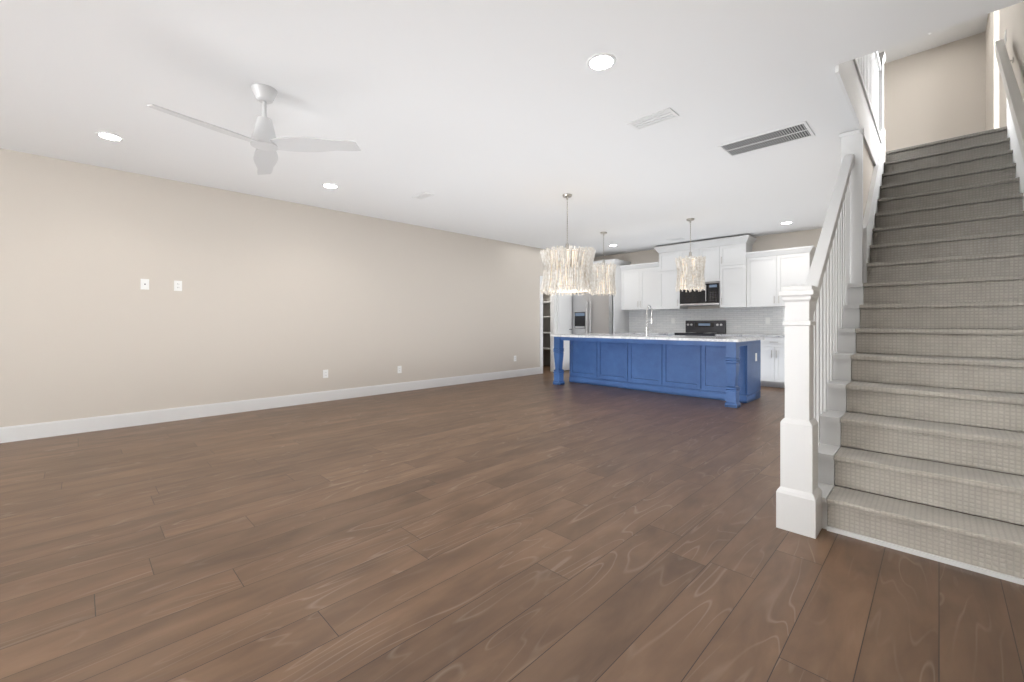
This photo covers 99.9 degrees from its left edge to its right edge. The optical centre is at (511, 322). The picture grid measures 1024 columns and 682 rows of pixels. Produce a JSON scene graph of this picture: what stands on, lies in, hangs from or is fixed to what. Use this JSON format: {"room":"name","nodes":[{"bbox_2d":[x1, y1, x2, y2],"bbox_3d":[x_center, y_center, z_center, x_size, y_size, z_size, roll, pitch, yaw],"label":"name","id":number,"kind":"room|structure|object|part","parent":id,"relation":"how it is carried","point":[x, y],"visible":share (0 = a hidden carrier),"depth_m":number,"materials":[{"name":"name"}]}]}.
{"room":"living room","nodes":[
{"label":"living room","id":0,"kind":"room"},
{"bbox_2d":[0,148,541,442],"bbox_3d":[-3.661,-0.250,5.172,0.136,2.740,12.180,0,0,45],"label":"wall","id":1,"kind":"structure","parent":0,"point":[274,298],"depth_m":5.20,"materials":[{"name":"beige paint"}]},
{"bbox_2d":[141,279,148,289],"bbox_3d":[-4.030,-0.420,4.721,0.008,0.116,0.072,0,0,45],"label":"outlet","id":2,"kind":"object","parent":1,"relation":"attached to","point":[145,284],"visible":1,"depth_m":4.72,"materials":[{"name":"white plastic"}]},
{"bbox_2d":[174,281,181,290],"bbox_3d":[-3.825,-0.420,4.926,0.008,0.116,0.072,0,0,45],"label":"outlet","id":3,"kind":"object","parent":1,"relation":"attached to","point":[177,285],"visible":1,"depth_m":4.92,"materials":[{"name":"white plastic"}]},
{"bbox_2d":[323,370,327,377],"bbox_3d":[-2.649,0.730,6.111,0.008,0.116,0.072,0,0,45],"label":"electrical outlet","id":4,"kind":"object","parent":1,"relation":"attached to","point":[325,373],"visible":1,"depth_m":6.11,"materials":[{"name":"white plastic"}]},
{"bbox_2d":[397,366,401,372],"bbox_3d":[-1.817,0.760,6.949,0.008,0.116,0.072,0,0,45],"label":"electrical outlet","id":5,"kind":"object","parent":1,"relation":"attached to","point":[399,369],"visible":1,"depth_m":6.94,"materials":[{"name":"white plastic"}]},
{"bbox_2d":[0,0,1023,256],"bbox_3d":[-0.054,-1.775,3.224,10.620,0.310,14.740,0,0,45],"label":"ceiling","id":6,"kind":"structure","parent":0,"point":[504,120],"depth_m":3.14,"materials":[{"name":"white paint"}]},
{"bbox_2d":[96,132,123,140],"bbox_3d":[-3.499,-1.616,3.743,0.183,0.006,0.183,0,0,45],"label":"recessed light","id":7,"kind":"object","parent":6,"relation":"in","point":[109,136],"visible":1,"depth_m":3.74,"materials":[{"name":"white plastic"}]},
{"bbox_2d":[147,83,360,174],"bbox_3d":[-1.826,-1.415,2.995,1.134,0.408,1.133,0,0,45],"label":"ceiling fan","id":8,"kind":"object","parent":6,"relation":"hanging from","point":[265,142],"visible":1,"depth_m":2.96,"materials":[{"name":"white plastic"}]},
{"bbox_2d":[322,183,338,188],"bbox_3d":[-2.153,-1.616,5.098,0.183,0.006,0.183,0,0,45],"label":"recessed light","id":9,"kind":"object","parent":6,"relation":"in","point":[329,185],"visible":1,"depth_m":5.10,"materials":[{"name":"white plastic"}]},
{"bbox_2d":[412,192,434,199],"bbox_3d":[-1.136,-1.616,5.497,0.300,0.008,0.140,0,0,45],"label":"ceiling vent","id":10,"kind":"object","parent":6,"relation":"in","point":[424,195],"visible":0.96,"depth_m":5.48,"materials":[{"name":"white metal"}]},
{"bbox_2d":[540,194,595,295],"bbox_3d":[0.701,-0.987,5.462,0.697,1.266,0.705,0,0,45],"label":"dining pendant light","id":11,"kind":"object","parent":6,"relation":"hanging from","point":[567,269],"visible":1,"depth_m":5.20,"materials":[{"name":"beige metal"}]},
{"bbox_2d":[587,53,615,70],"bbox_3d":[0.556,-1.616,2.675,0.183,0.006,0.183,0,0,45],"label":"recessed light","id":12,"kind":"object","parent":6,"relation":"in","point":[600,62],"visible":1,"depth_m":2.66,"materials":[{"name":"white plastic"}]},
{"bbox_2d":[592,232,615,295],"bbox_3d":[1.649,-1.052,7.736,0.448,1.136,0.455,0,0,45],"label":"pendant light","id":13,"kind":"object","parent":6,"relation":"hanging from","point":[603,274],"visible":0.9,"depth_m":7.57,"materials":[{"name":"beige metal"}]},
{"bbox_2d":[627,108,678,130],"bbox_3d":[1.119,-1.616,3.426,0.360,0.008,0.170,0,0,45],"label":"ceiling vent","id":14,"kind":"object","parent":6,"relation":"in","point":[655,118],"visible":1,"depth_m":3.42,"materials":[{"name":"white metal"}]},
{"bbox_2d":[675,218,705,291],"bbox_3d":[2.793,-1.052,6.726,0.449,1.136,0.449,0,0,45],"label":"pendant light","id":15,"kind":"object","parent":6,"relation":"hanging from","point":[690,271],"visible":1,"depth_m":6.57,"materials":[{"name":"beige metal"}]},
{"bbox_2d":[717,121,814,156],"bbox_3d":[2.249,-1.616,3.826,0.680,0.008,0.360,0,0,45],"label":"ceiling vent","id":16,"kind":"object","parent":6,"relation":"in","point":[790,133],"visible":1,"depth_m":3.80,"materials":[{"name":"white metal"}]},
{"bbox_2d":[0,365,1023,681],"bbox_3d":[-0.054,1.145,3.224,10.620,0.050,14.740,0,0,45],"label":"floor","id":17,"kind":"structure","parent":0,"point":[532,529],"depth_m":2.03,"materials":[{"name":"brown wood"}]},
{"bbox_2d":[543,301,549,349],"bbox_3d":[1.155,-0.108,10.677,0.748,1.555,0.380,0,0,45],"label":"shelf","id":18,"kind":"object","parent":17,"relation":"on","point":[546,332],"visible":0.04,"depth_m":10.69,"materials":[{"name":"white wood"}]},
{"bbox_2d":[572,293,612,333],"bbox_3d":[2.016,0.228,10.042,1.021,1.785,0.844,0,0,45],"label":"refrigerator","id":19,"kind":"object","parent":17,"relation":"on","point":[591,314],"visible":0.48,"depth_m":9.71,"materials":[{"name":"silver metal"}]},
{"bbox_2d":[553,337,760,407],"bbox_3d":[2.230,0.687,7.092,3.090,0.865,1.117,0,0,45],"label":"kitchen island","id":20,"kind":"object","parent":17,"relation":"on","point":[727,369],"depth_m":6.71,"materials":[{"name":"blue paint"}]},
{"bbox_2d":[550,333,764,340],"bbox_3d":[2.226,0.237,7.095,3.160,0.035,1.196,0,0,45],"label":"island countertop","id":21,"kind":"structure","parent":20,"relation":"on","point":[629,337],"depth_m":6.39,"materials":[{"name":"white stone"}]},
{"bbox_2d":[646,305,652,336],"bbox_3d":[2.309,-0.035,7.125,0.132,0.510,0.220,0,0,45],"label":"faucet","id":22,"kind":"object","parent":21,"relation":"on","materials":[{"name":"silver metal"}]},
{"bbox_2d":[675,320,725,335],"bbox_3d":[3.699,0.540,8.487,0.762,1.160,0.699,0,0,45],"label":"range","id":23,"kind":"object","parent":17,"relation":"on","point":[704,328],"visible":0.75,"depth_m":8.57,"materials":[{"name":"black metal"}]},
{"bbox_2d":[716,335,759,336],"bbox_3d":[4.275,0.685,8.001,0.722,0.870,0.618,0,0,45],"label":"base cabinet","id":24,"kind":"object","parent":17,"relation":"on","point":[716,335],"depth_m":7.72,"materials":[{"name":"white stone"}]},
{"bbox_2d":[761,339,784,387],"bbox_3d":[4.704,0.685,7.575,0.714,0.870,0.618,0,0,45],"label":"base cabinet","id":25,"kind":"object","parent":17,"relation":"on","point":[772,350],"depth_m":7.37,"materials":[{"name":"white wood"}]},
{"bbox_2d":[760,335,784,338],"bbox_3d":[4.857,0.235,7.412,2.377,0.030,0.633,0,0,45],"label":"countertop","id":26,"kind":"structure","parent":25,"relation":"on","point":[766,336],"depth_m":7.35,"materials":[{"name":"white stone"}]},
{"bbox_2d":[543,293,549,365],"bbox_3d":[1.196,-0.250,11.003,1.190,2.740,0.100,0,0,45],"label":"wall","id":27,"kind":"structure","parent":0,"point":[546,336],"depth_m":11.23,"materials":[{"name":"grey"}]},
{"bbox_2d":[616,331,685,334],"bbox_3d":[2.978,0.235,9.278,1.360,0.030,0.633,0,0,45],"label":"countertop","id":28,"kind":"structure","parent":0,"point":[617,332],"depth_m":9.30,"materials":[{"name":"white stone"}]},
{"bbox_2d":[593,228,821,308],"bbox_3d":[4.023,-0.250,8.773,5.725,2.740,0.120,0,0,45],"label":"wall","id":29,"kind":"structure","parent":0,"point":[790,240],"depth_m":7.98,"materials":[{"name":"beige paint"}]},
{"bbox_2d":[596,259,631,290],"bbox_3d":[2.282,-1.049,9.966,0.597,0.658,0.638,0,0,45],"label":"upper cabinet","id":30,"kind":"object","parent":29,"relation":"attached to","point":[619,263],"depth_m":9.62,"materials":[{"name":"white wood"}]},
{"bbox_2d":[620,264,635,310],"bbox_3d":[2.778,-0.769,9.677,0.515,0.978,0.348,0,0,45],"label":"upper cabinet","id":31,"kind":"object","parent":29,"relation":"attached to","point":[627,274],"depth_m":9.62,"materials":[{"name":"white wood"}]},
{"bbox_2d":[636,263,659,310],"bbox_3d":[3.068,-0.769,9.361,0.572,0.978,0.388,0,0,45],"label":"upper cabinet","id":32,"kind":"object","parent":29,"relation":"attached to","point":[647,274],"depth_m":9.29,"materials":[{"name":"white wood"}]},
{"bbox_2d":[656,243,691,310],"bbox_3d":[3.390,-0.920,9.041,0.564,1.281,0.388,0,0,45],"label":"upper cabinet","id":33,"kind":"object","parent":29,"relation":"attached to","point":[669,298],"depth_m":8.91,"materials":[{"name":"white wood"}]},
{"bbox_2d":[684,243,703,257],"bbox_3d":[3.687,-1.173,8.747,0.499,0.776,0.388,0,0,45],"label":"upper cabinet","id":34,"kind":"object","parent":29,"relation":"attached to","point":[697,249],"depth_m":8.52,"materials":[{"name":"white wood"}]},
{"bbox_2d":[704,239,723,282],"bbox_3d":[3.960,-1.173,8.476,0.499,0.776,0.388,0,0,45],"label":"upper cabinet","id":35,"kind":"object","parent":29,"relation":"attached to","point":[714,249],"depth_m":8.27,"materials":[{"name":"white wood"}]},
{"bbox_2d":[680,282,719,305],"bbox_3d":[3.796,-0.557,8.583,0.760,0.435,0.466,0,0,45],"label":"over-the-range microwave","id":36,"kind":"object","parent":35,"relation":"attached to","point":[709,295],"visible":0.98,"depth_m":8.39,"materials":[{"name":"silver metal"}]},
{"bbox_2d":[628,304,815,379],"bbox_3d":[4.316,0.420,8.386,4.517,1.400,0.012,0,0,45],"label":"backsplash","id":37,"kind":"structure","parent":29,"relation":"attached to","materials":[{"name":"tile"}]},
{"bbox_2d":[720,235,755,310],"bbox_3d":[4.260,-0.920,8.178,0.574,1.281,0.388,0,0,45],"label":"upper cabinet","id":38,"kind":"object","parent":29,"relation":"attached to","point":[733,248],"depth_m":8.05,"materials":[{"name":"white wood"}]},
{"bbox_2d":[740,251,779,306],"bbox_3d":[4.595,-0.769,7.845,0.599,0.978,0.388,0,0,45],"label":"upper cabinet","id":39,"kind":"object","parent":29,"relation":"attached to","point":[752,303],"depth_m":7.76,"materials":[{"name":"white wood"}]},
{"bbox_2d":[780,247,815,306],"bbox_3d":[4.933,-0.769,7.538,0.542,0.978,0.348,0,0,45],"label":"upper cabinet","id":40,"kind":"object","parent":29,"relation":"attached to","point":[795,263],"depth_m":7.38,"materials":[{"name":"white wood"}]},
{"bbox_2d":[863,141,898,415],"bbox_3d":[4.613,-0.250,5.390,0.120,2.740,4.850,0,0,45],"label":"wall","id":41,"kind":"structure","parent":0,"point":[868,166],"depth_m":3.89,"materials":[{"name":"beige paint"}]},
{"bbox_2d":[835,58,881,165],"bbox_3d":[3.101,-1.772,3.833,0.130,0.395,3.090,0,0,45],"label":"trim","id":42,"kind":"structure","parent":41,"relation":"attached to","point":[850,79],"depth_m":3.42,"materials":[{"name":"white paint"}]},
{"bbox_2d":[857,51,885,132],"bbox_3d":[3.126,-2.520,3.875,0.150,1.110,3.185,0,0,45],"label":"railing","id":43,"kind":"object","parent":42,"relation":"on","point":[871,66],"visible":0.35,"depth_m":4.64,"materials":[{"name":"white paint"}]},
{"bbox_2d":[878,14,987,63],"bbox_3d":[3.829,-4.380,5.204,3.300,0.100,6.460,0,0,45],"label":"ceiling","id":44,"kind":"structure","parent":0,"point":[965,29],"depth_m":6.58,"materials":[{"name":"white paint"}]},
{"bbox_2d":[884,32,984,390],"bbox_3d":[5.988,-1.605,7.527,3.090,5.450,0.120,0,0,45],"label":"wall","id":45,"kind":"structure","parent":0,"point":[935,94],"depth_m":6.76,"materials":[{"name":"beige paint"}]},
{"bbox_2d":[985,2,1023,432],"bbox_3d":[2.018,-1.605,1.252,0.120,5.450,14.620,0,0,45],"label":"wall","id":46,"kind":"structure","parent":0,"point":[1010,20],"depth_m":4.83,"materials":[{"name":"beige paint"}]},
{"bbox_2d":[776,39,1023,584],"bbox_3d":[3.626,-0.778,3.753,1.122,3.867,5.065,0,0,45],"label":"staircase","id":47,"kind":"structure","parent":46,"relation":"attached to","point":[927,251],"depth_m":2.71,"materials":[{"name":"carpet"}]},
{"bbox_3d":[1.570,0.455,2.351,0.180,1.330,0.180,0,0,45],"label":"newel post","id":48,"kind":"part","parent":47,"relation":"part of","materials":[{"name":"white paint"}]},
{"bbox_3d":[2.238,-0.679,3.024,0.068,1.517,1.795,0,0,45],"label":"handrail","id":49,"kind":"part","parent":47,"relation":"part of","materials":[{"name":"white paint"}]},
{"bbox_3d":[2.024,1.109,1.996,0.918,0.022,0.014,0,0,45],"label":"shoe trim","id":50,"kind":"part","parent":47,"relation":"part of","materials":[{"name":"white paint"}]},
{"bbox_3d":[3.561,-1.367,2.968,0.104,2.688,3.230,0,0,45],"label":"wall handrail","id":51,"kind":"part","parent":47,"relation":"part of","materials":[{"name":"white paint"}]},
{"bbox_3d":[0.779,-1.275,9.655,0.120,0.690,0.440,0,0,45],"label":"wall","id":52,"kind":"structure","parent":0,"visible":0},
{"bbox_2d":[540,276,556,373],"bbox_3d":[0.787,0.050,9.648,0.140,2.140,0.620,0,0,45],"label":"door frame","id":53,"kind":"structure","parent":52,"relation":"attached to","point":[553,314],"depth_m":9.76,"materials":[{"name":"white paint"}]},
{"bbox_2d":[557,293,571,370],"bbox_3d":[1.230,0.100,9.930,0.084,2.020,0.515,0,0,45],"label":"door leaf","id":54,"kind":"structure","parent":52,"relation":"in","point":[564,313],"depth_m":9.94,"materials":[{"name":"white paint"}]}
]}

